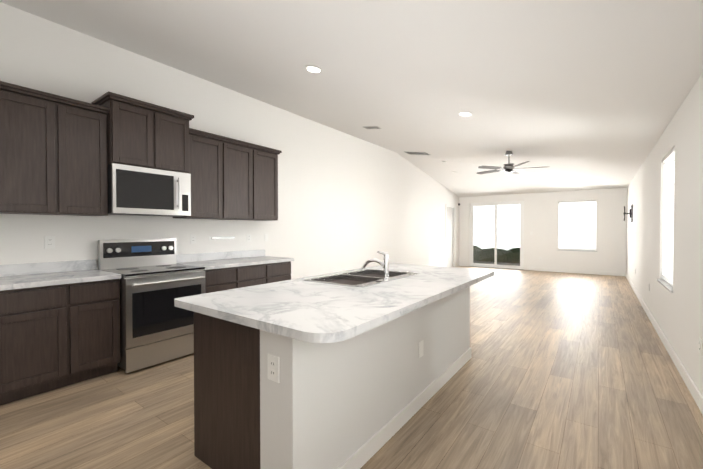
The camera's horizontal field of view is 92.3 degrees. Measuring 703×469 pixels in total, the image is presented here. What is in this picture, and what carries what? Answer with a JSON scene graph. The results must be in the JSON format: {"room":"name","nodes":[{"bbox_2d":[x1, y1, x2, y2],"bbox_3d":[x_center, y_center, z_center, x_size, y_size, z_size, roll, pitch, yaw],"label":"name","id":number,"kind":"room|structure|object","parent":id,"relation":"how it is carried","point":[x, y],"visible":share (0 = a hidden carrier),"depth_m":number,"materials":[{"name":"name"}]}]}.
{"room":"kitchen","nodes":[
{"label":"kitchen","id":0,"kind":"room"},
{"bbox_2d":[0,2,458,278],"bbox_3d":[-0.569,-0.472,6.330,0.150,3.400,15.300,1,1,36],"label":"wall","id":1,"kind":"structure","parent":0,"point":[346,202],"depth_m":5.01,"materials":[{"name":"white paint"}]},
{"bbox_2d":[0,85,71,215],"bbox_3d":[-2.821,-0.672,2.834,0.349,0.987,0.591,1,1,36],"label":"upper cabinet","id":2,"kind":"object","parent":1,"relation":"attached to","point":[33,126],"depth_m":2.80,"materials":[{"name":"brown wood"}]},
{"bbox_2d":[44,236,54,248],"bbox_3d":[-2.814,0.073,3.148,0.008,0.115,0.075,1,1,36],"label":"outlet","id":3,"kind":"object","parent":1,"relation":"attached to","point":[49,242],"visible":1,"depth_m":3.14,"materials":[{"name":"white plastic"}]},
{"bbox_2d":[68,101,111,215],"bbox_3d":[-2.593,-0.676,3.144,0.349,0.987,0.447,1,1,36],"label":"upper cabinet","id":4,"kind":"object","parent":1,"relation":"attached to","point":[87,125],"depth_m":3.10,"materials":[{"name":"brown wood"}]},
{"bbox_2d":[96,93,163,164],"bbox_3d":[-2.298,-0.993,3.480,0.420,0.622,0.449,1,1,36],"label":"upper cabinet","id":5,"kind":"object","parent":1,"relation":"attached to","point":[108,153],"depth_m":3.33,"materials":[{"name":"brown wood"}]},
{"bbox_2d":[108,153,191,216],"bbox_3d":[-2.199,-0.480,3.610,0.434,0.542,0.757,1,1,36],"label":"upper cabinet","id":6,"kind":"object","parent":1,"relation":"attached to","point":[138,186],"depth_m":3.43,"materials":[{"name":"metal"}]},
{"bbox_2d":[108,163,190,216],"bbox_3d":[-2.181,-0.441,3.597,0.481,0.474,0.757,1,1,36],"label":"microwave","id":7,"kind":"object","parent":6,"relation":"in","point":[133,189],"depth_m":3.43,"materials":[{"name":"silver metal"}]},
{"bbox_2d":[164,109,191,164],"bbox_3d":[-2.112,-0.997,3.734,0.420,0.622,0.448,1,1,36],"label":"upper cabinet","id":8,"kind":"object","parent":1,"relation":"attached to","point":[177,132],"depth_m":3.68,"materials":[{"name":"brown wood"}]},
{"bbox_2d":[190,234,195,243],"bbox_3d":[-1.997,0.058,4.260,0.008,0.115,0.075,1,1,36],"label":"outlet","id":9,"kind":"object","parent":1,"relation":"attached to","point":[193,239],"visible":1,"depth_m":4.26,"materials":[{"name":"white plastic"}]},
{"bbox_2d":[173,129,227,219],"bbox_3d":[-1.853,-0.690,4.149,0.349,0.987,0.519,1,1,36],"label":"upper cabinet","id":10,"kind":"object","parent":1,"relation":"attached to","point":[209,153],"depth_m":4.06,"materials":[{"name":"brown wood"}]},
{"bbox_2d":[209,236,234,239],"bbox_3d":[-1.750,0.048,4.587,0.018,0.055,0.400,1,1,36],"label":"towel bar","id":11,"kind":"object","parent":1,"relation":"attached to","point":[221,237],"visible":1,"depth_m":4.58,"materials":[{"name":"white"}]},
{"bbox_2d":[228,141,259,220],"bbox_3d":[-1.606,-0.695,4.487,0.349,0.987,0.586,1,1,36],"label":"upper cabinet","id":12,"kind":"object","parent":1,"relation":"attached to","point":[243,160],"depth_m":4.45,"materials":[{"name":"brown wood"}]},
{"bbox_2d":[260,149,279,220],"bbox_3d":[-1.358,-0.700,4.823,0.349,0.987,0.518,1,1,36],"label":"upper cabinet","id":13,"kind":"object","parent":1,"relation":"attached to","point":[268,157],"depth_m":4.79,"materials":[{"name":"brown wood"}]},
{"bbox_2d":[445,204,455,266],"bbox_3d":[3.354,0.071,11.659,0.161,2.165,0.930,1,1,36],"label":"door frame","id":14,"kind":"structure","parent":1,"relation":"attached to","point":[450,232],"depth_m":11.74,"materials":[{"name":"white"}]},
{"bbox_2d":[0,266,702,468],"bbox_3d":[1.406,1.309,4.904,5.050,0.120,15.300,1,1,36],"label":"floor","id":15,"kind":"structure","parent":0,"point":[560,370],"depth_m":2.52,"materials":[{"name":"wood"}]},
{"bbox_2d":[0,291,3,404],"bbox_3d":[-2.982,0.846,2.407,0.620,0.876,0.591,1,1,36],"label":"base cabinet","id":16,"kind":"object","parent":15,"relation":"on","point":[1,292],"depth_m":2.47,"materials":[{"name":"brown wood"}]},
{"bbox_2d":[4,283,83,403],"bbox_3d":[-2.712,0.841,2.775,0.620,0.876,0.591,1,1,36],"label":"base cabinet","id":17,"kind":"object","parent":15,"relation":"on","point":[53,337],"depth_m":2.65,"materials":[{"name":"brown wood"}]},
{"bbox_2d":[80,279,120,380],"bbox_3d":[-2.484,0.836,3.085,0.620,0.876,0.447,1,1,36],"label":"base cabinet","id":18,"kind":"object","parent":15,"relation":"on","point":[100,340],"depth_m":2.96,"materials":[{"name":"brown wood"}]},
{"bbox_2d":[98,238,204,372],"bbox_3d":[-2.053,0.660,3.518,0.748,1.215,0.757,1,1,36],"label":"range","id":19,"kind":"object","parent":15,"relation":"on","point":[156,324],"visible":0.85,"depth_m":3.33,"materials":[{"name":"silver metal"}]},
{"bbox_2d":[203,266,243,292],"bbox_3d":[-1.745,0.822,4.091,0.620,0.876,0.519,1,1,36],"label":"base cabinet","id":20,"kind":"object","parent":15,"relation":"on","point":[221,279],"depth_m":3.93,"materials":[{"name":"brown wood"}]},
{"bbox_2d":[244,263,271,286],"bbox_3d":[-1.497,0.818,4.428,0.620,0.876,0.586,1,1,36],"label":"base cabinet","id":21,"kind":"object","parent":15,"relation":"on","point":[259,274],"depth_m":4.32,"materials":[{"name":"brown wood"}]},
{"bbox_2d":[272,261,290,282],"bbox_3d":[-1.249,0.813,4.765,0.620,0.876,0.518,1,1,36],"label":"base cabinet","id":22,"kind":"object","parent":15,"relation":"on","point":[281,271],"depth_m":4.63,"materials":[{"name":"brown wood"}]},
{"bbox_2d":[0,250,293,290],"bbox_3d":[-2.878,0.337,2.522,0.647,0.140,6.101,1,1,36],"label":"countertop","id":23,"kind":"structure","parent":22,"relation":"on","point":[21,276],"depth_m":3.17,"materials":[{"name":"stone"}]},
{"bbox_2d":[193,287,470,468],"bbox_3d":[0.147,0.842,2.708,0.854,0.875,2.508,1,1,36],"label":"kitchen island","id":24,"kind":"object","parent":15,"relation":"on","point":[355,368],"depth_m":1.79,"materials":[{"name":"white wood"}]},
{"bbox_2d":[174,263,493,350],"bbox_3d":[0.201,0.383,2.661,1.190,0.044,2.600,1,1,36],"label":"island countertop","id":25,"kind":"structure","parent":24,"relation":"on","point":[326,315],"depth_m":1.87,"materials":[{"name":"white stone"}]},
{"bbox_2d":[306,267,421,286],"bbox_3d":[0.118,0.461,2.878,0.564,0.210,0.934,1,1,36],"label":"sink","id":26,"kind":"object","parent":25,"relation":"in","point":[368,276],"depth_m":2.92,"materials":[{"name":"metal"}]},
{"bbox_2d":[366,251,393,282],"bbox_3d":[0.206,0.242,2.705,0.226,0.233,0.220,1,1,36],"label":"faucet","id":27,"kind":"object","parent":25,"relation":"on","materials":[{"name":"silver metal"}]},
{"bbox_2d":[0,0,702,196],"bbox_3d":[1.406,-1.701,4.862,4.750,0.900,15.000,1,1,36],"label":"ceiling","id":28,"kind":"structure","parent":0,"point":[570,95],"depth_m":3.15,"materials":[{"name":"white paint"}]},
{"bbox_2d":[304,65,322,72],"bbox_3d":[-0.392,-1.708,3.490,0.188,0.037,0.190,1,1,36],"label":"recessed light","id":29,"kind":"object","parent":28,"relation":"in","point":[312,69],"visible":1,"depth_m":3.48,"materials":[{"name":"white"}]},
{"bbox_2d":[363,126,380,128],"bbox_3d":[0.359,-1.875,5.927,0.298,0.060,0.150,1,1,36],"label":"ceiling vent","id":30,"kind":"object","parent":28,"relation":"in","point":[371,127],"visible":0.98,"depth_m":5.90,"materials":[{"name":"grey metal"}]},
{"bbox_2d":[404,151,429,154],"bbox_3d":[1.587,-1.958,8.138,0.544,0.099,0.350,1,1,36],"label":"ceiling vent","id":31,"kind":"object","parent":28,"relation":"in","point":[418,153],"visible":1,"depth_m":8.12,"materials":[{"name":"grey metal"}]},
{"bbox_2d":[458,112,472,115],"bbox_3d":[1.475,-1.564,4.378,0.188,0.037,0.190,1,1,36],"label":"recessed light","id":32,"kind":"object","parent":28,"relation":"in","point":[465,113],"visible":0.98,"depth_m":4.36,"materials":[{"name":"white plastic"}]},
{"bbox_2d":[476,151,539,173],"bbox_3d":[3.062,-1.402,6.538,1.330,0.425,1.264,1,1,36],"label":"ceiling fan","id":33,"kind":"object","parent":28,"relation":"hanging from","point":[509,167],"visible":0.96,"depth_m":6.43,"materials":[{"name":"silver metal"}]},
{"bbox_2d":[459,188,626,272],"bbox_3d":[5.891,-0.537,10.983,4.750,3.400,0.150,1,1,36],"label":"wall","id":34,"kind":"structure","parent":0,"point":[541,216],"depth_m":10.50,"materials":[{"name":"white paint"}]},
{"bbox_2d":[469,201,523,268],"bbox_3d":[4.985,0.016,11.658,1.772,2.276,0.128,1,1,36],"label":"sliding door","id":35,"kind":"structure","parent":34,"relation":"in","point":[495,253],"depth_m":11.62,"materials":[{"name":"glass"}]},
{"bbox_2d":[459,263,624,275],"bbox_3d":[5.843,1.111,10.940,4.750,0.105,0.014,1,1,36],"label":"baseboard","id":36,"kind":"structure","parent":34,"relation":"attached to","point":[573,271],"depth_m":10.26,"materials":[{"name":"white wood"}]},
{"bbox_2d":[557,202,596,251],"bbox_3d":[6.851,-0.255,10.257,1.020,1.516,0.150,1,1,36],"label":"window","id":37,"kind":"structure","parent":34,"relation":"in","point":[567,249],"depth_m":10.34,"materials":[{"name":"white plastic"}]},
{"bbox_2d":[559,200,595,249],"bbox_3d":[6.836,-0.273,10.238,0.936,1.470,0.038,1,1,36],"label":"window blind","id":38,"kind":"object","parent":37,"relation":"attached to","point":[577,224],"visible":0.94,"depth_m":10.22,"materials":[{"name":"white fabric"}]},
{"bbox_2d":[626,73,702,396],"bbox_3d":[3.380,-0.431,3.429,0.150,3.400,15.300,1,1,36],"label":"wall","id":39,"kind":"structure","parent":0,"point":[677,314],"depth_m":3.28,"materials":[{"name":"white paint"}]},
{"bbox_2d":[623,204,632,221],"bbox_3d":[6.514,-0.494,7.951,0.154,0.400,0.400,1,1,36],"label":"mount","id":40,"kind":"object","parent":39,"relation":"attached to","point":[630,213],"visible":1,"depth_m":7.91,"materials":[{"name":"black plastic"}]},
{"bbox_2d":[625,273,702,414],"bbox_3d":[3.314,1.216,3.500,0.014,0.105,15.000,1,1,36],"label":"baseboard","id":41,"kind":"structure","parent":39,"relation":"attached to","point":[691,386],"depth_m":3.29,"materials":[{"name":"white"}]},
{"bbox_2d":[657,157,673,292],"bbox_3d":[3.645,-0.165,3.827,0.150,1.516,1.010,1,1,36],"label":"window","id":42,"kind":"structure","parent":39,"relation":"in","point":[666,285],"depth_m":4.05,"materials":[{"name":"white plastic"}]},
{"bbox_2d":[662,147,674,285],"bbox_3d":[3.626,-0.184,3.841,0.038,1.470,0.926,1,1,36],"label":"window blind","id":43,"kind":"object","parent":42,"relation":"attached to","point":[668,229],"visible":0.77,"depth_m":3.90,"materials":[{"name":"white plastic"}]},
{"bbox_2d":[699,337,701,355],"bbox_3d":[2.593,0.832,2.510,0.008,0.115,0.075,1,1,36],"label":"electrical outlet","id":44,"kind":"object","parent":39,"relation":"attached to","point":[700,346],"visible":1,"depth_m":2.49,"materials":[{"name":"white plastic"}]},
{"label":"outside","id":45,"kind":"structure","parent":0,"visible":0},
{"bbox_2d":[473,261,519,265],"bbox_3d":[17.672,1.259,8.463,42.750,0.080,50.000,1,1,36],"label":"ground","id":46,"kind":"structure","parent":45,"point":[501,263],"depth_m":13.38,"materials":[{"name":"grey concrete"}]},
{"bbox_2d":[473,245,519,262],"bbox_3d":[7.334,0.971,13.263,9.317,1.040,0.600,1,1,36],"label":"hedge","id":47,"kind":"object","parent":46,"relation":"on","point":[491,252],"depth_m":13.95,"materials":[{"name":"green plant"}]},
{"bbox_2d":[473,200,596,249],"bbox_3d":[10.752,-0.104,11.481,42.000,2.560,0.140,1,1,36],"label":"fence","id":48,"kind":"object","parent":46,"relation":"on","point":[481,242],"depth_m":14.66,"materials":[{"name":"white plastic"}]}
]}

